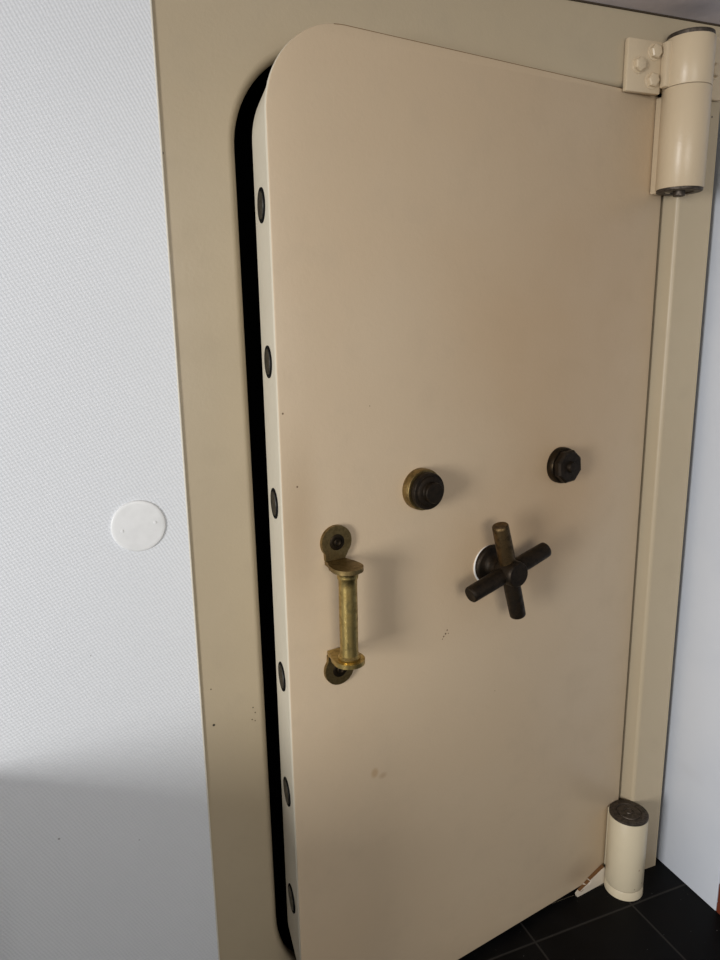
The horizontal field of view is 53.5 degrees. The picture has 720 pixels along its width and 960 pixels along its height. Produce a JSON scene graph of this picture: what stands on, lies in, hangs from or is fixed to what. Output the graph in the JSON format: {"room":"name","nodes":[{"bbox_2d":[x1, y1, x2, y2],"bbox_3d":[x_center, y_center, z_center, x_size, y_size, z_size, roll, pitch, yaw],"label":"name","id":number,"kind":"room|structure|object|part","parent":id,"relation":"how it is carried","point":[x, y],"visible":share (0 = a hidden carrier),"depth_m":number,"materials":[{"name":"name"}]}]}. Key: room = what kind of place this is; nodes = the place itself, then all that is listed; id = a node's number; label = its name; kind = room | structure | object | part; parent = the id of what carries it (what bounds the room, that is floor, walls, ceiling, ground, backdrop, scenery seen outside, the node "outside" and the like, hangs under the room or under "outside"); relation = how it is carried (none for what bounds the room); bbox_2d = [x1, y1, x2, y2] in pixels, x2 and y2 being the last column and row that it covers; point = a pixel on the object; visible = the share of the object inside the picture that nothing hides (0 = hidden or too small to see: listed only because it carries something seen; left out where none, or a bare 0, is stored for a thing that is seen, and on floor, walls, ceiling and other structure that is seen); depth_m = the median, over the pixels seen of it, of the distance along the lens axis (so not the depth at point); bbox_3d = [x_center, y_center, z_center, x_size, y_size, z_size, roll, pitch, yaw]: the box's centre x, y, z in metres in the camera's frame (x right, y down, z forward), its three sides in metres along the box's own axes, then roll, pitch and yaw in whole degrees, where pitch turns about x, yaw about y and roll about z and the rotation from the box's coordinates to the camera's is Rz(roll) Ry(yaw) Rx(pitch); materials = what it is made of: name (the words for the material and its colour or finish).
{"room":"bank vault entrance","nodes":[
{"label":"bank vault entrance","id":0,"kind":"room"},
{"bbox_2d":[0,0,217,959],"bbox_3d":[-0.682,0.203,1.196,0.788,2.106,0.003,-6,13,-21],"label":"wall","id":1,"kind":"structure","parent":0,"point":[105,850],"depth_m":1.25,"materials":[{"name":"paint"}]},
{"bbox_2d":[111,500,165,551],"bbox_3d":[-0.397,0.083,1.282,0.095,0.095,0.006,-6,13,-21],"label":"cover plate","id":2,"kind":"object","parent":1,"relation":"attached to","point":[137,525],"visible":1,"depth_m":1.28,"materials":[{"name":"white plastic"}]},
{"bbox_2d":[150,0,219,959],"bbox_3d":[-0.315,0.166,1.336,0.003,2.106,0.004,-6,13,-21],"label":"trim","id":3,"kind":"structure","parent":1,"relation":"attached to","point":[150,0],"depth_m":1.28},
{"bbox_2d":[152,0,719,959],"bbox_3d":[0.184,0.119,1.511,1.359,2.105,0.128,-6,13,-21],"label":"surround","id":4,"kind":"object","parent":1,"relation":"attached to","point":[209,53],"visible":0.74,"depth_m":1.40,"materials":[{"name":"paint"}]},
{"bbox_2d":[252,23,712,959],"bbox_3d":[0.263,0.168,1.569,0.988,1.940,0.314,-9,15,-31],"label":"door","id":5,"kind":"structure","parent":4,"relation":"attached to","point":[457,250],"depth_m":1.44,"materials":[{"name":"paint"}]},
{"bbox_2d":[257,187,264,222],"bbox_3d":[-0.161,-0.455,1.184,0.007,0.056,0.056,-5,13,-18],"label":"bolt","id":6,"kind":"object","parent":5,"relation":"attached to","point":[260,190],"depth_m":1.18,"materials":[{"name":"grey metal"}]},
{"bbox_2d":[264,345,271,377],"bbox_3d":[-0.157,-0.205,1.240,0.007,0.056,0.056,-5,13,-18],"label":"bolt","id":7,"kind":"object","parent":5,"relation":"attached to","point":[267,348],"depth_m":1.23,"materials":[{"name":"grey metal"}]},
{"bbox_2d":[270,488,277,518],"bbox_3d":[-0.153,0.042,1.295,0.007,0.056,0.056,-5,13,-18],"label":"bolt","id":8,"kind":"object","parent":5,"relation":"attached to","point":[273,491],"depth_m":1.29,"materials":[{"name":"grey metal"}]},
{"bbox_3d":[0.217,0.144,1.604,0.948,1.895,0.201,-9,15,-31],"label":"door","id":9,"kind":"part","parent":5,"relation":"part of","materials":[{"name":"paint"}]},
{"bbox_2d":[278,662,285,691],"bbox_3d":[-0.147,0.376,1.369,0.007,0.056,0.056,-5,13,-18],"label":"bolt","id":10,"kind":"object","parent":5,"relation":"attached to","point":[281,665],"depth_m":1.36,"materials":[{"name":"grey metal"}]},
{"bbox_2d":[283,777,290,806],"bbox_3d":[-0.143,0.620,1.423,0.007,0.056,0.056,-5,13,-18],"label":"bolt","id":11,"kind":"object","parent":5,"relation":"attached to","point":[286,782],"depth_m":1.41,"materials":[{"name":"grey metal"}]},
{"bbox_2d":[288,883,294,913],"bbox_3d":[-0.139,0.864,1.478,0.007,0.056,0.056,-5,13,-18],"label":"bolt","id":12,"kind":"object","parent":5,"relation":"attached to","point":[291,892],"depth_m":1.47,"materials":[{"name":"grey metal"}]},
{"bbox_3d":[-0.028,0.154,1.272,0.057,0.008,0.078,-9,15,-31],"label":"handle arm","id":13,"kind":"part","parent":5,"relation":"part of","materials":[{"name":"gold metal"}]},
{"bbox_3d":[-0.025,0.327,1.310,0.057,0.008,0.078,-9,15,-31],"label":"handle arm","id":14,"kind":"part","parent":5,"relation":"part of","materials":[{"name":"gold metal"}]},
{"bbox_3d":[-0.021,0.242,1.282,0.043,0.169,0.043,-9,15,-31],"label":"pull handle","id":15,"kind":"part","parent":5,"relation":"part of","materials":[{"name":"gold metal"}]},
{"bbox_3d":[0.138,0.024,1.344,0.040,0.040,0.013,-9,15,-31],"label":"dial knob","id":16,"kind":"part","parent":5,"relation":"part of","materials":[{"name":"brown metal"}]},
{"bbox_3d":[0.285,0.180,1.498,0.084,0.084,0.035,-9,15,-31],"label":"turning handle","id":17,"kind":"part","parent":5,"relation":"part of","materials":[{"name":"brown metal"}]},
{"bbox_3d":[0.459,-0.027,1.544,0.026,0.026,0.008,-9,15,-31],"label":"lock knob","id":18,"kind":"part","parent":5,"relation":"part of","materials":[{"name":"brown metal"}]},
{"bbox_3d":[0.615,1.074,1.913,0.101,0.049,0.012,-8,15,-30],"label":"chipped foot plate","id":19,"kind":"part","parent":4,"relation":"part of","materials":[{"name":"paint"}]},
{"bbox_2d":[570,0,719,26],"bbox_3d":[0.240,-0.919,1.328,1.230,0.003,0.004,-6,13,-21],"label":"trim","id":20,"kind":"structure","parent":1,"relation":"attached to","point":[581,1],"depth_m":1.46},
{"bbox_2d":[234,64,661,952],"bbox_3d":[0.110,0.036,1.894,1.550,2.098,0.655,-6,13,-21],"label":"door gap","id":21,"kind":"structure","parent":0,"point":[243,151],"depth_m":2.03,"materials":[{"name":"black"}]},
{"bbox_2d":[458,858,719,959],"bbox_3d":[0.090,1.528,0.174,4.400,0.060,4.450,-6,13,-21],"label":"floor","id":22,"kind":"structure","parent":0,"point":[669,921],"depth_m":1.79,"materials":[{"name":"black tile"}]},
{"bbox_2d":[584,0,719,23],"bbox_3d":[0.193,-0.513,-0.638,4.400,0.060,3.700,-6,13,-21],"label":"ceiling","id":23,"kind":"structure","parent":0,"point":[699,10],"depth_m":1.44,"materials":[{"name":"paint"}]},
{"bbox_2d":[656,114,719,910],"bbox_3d":[0.883,0.059,1.727,0.058,2.106,0.228,-6,13,-21],"label":"wall","id":24,"kind":"structure","parent":0,"point":[688,842],"depth_m":1.80,"materials":[{"name":"white paint"}]},
{"bbox_2d":[716,884,719,913],"bbox_3d":[0.991,1.076,1.800,0.117,0.085,0.116,-6,13,-21],"label":"baseboard","id":25,"kind":"structure","parent":24,"relation":"attached to","point":[718,902],"depth_m":1.83,"materials":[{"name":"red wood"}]}
]}

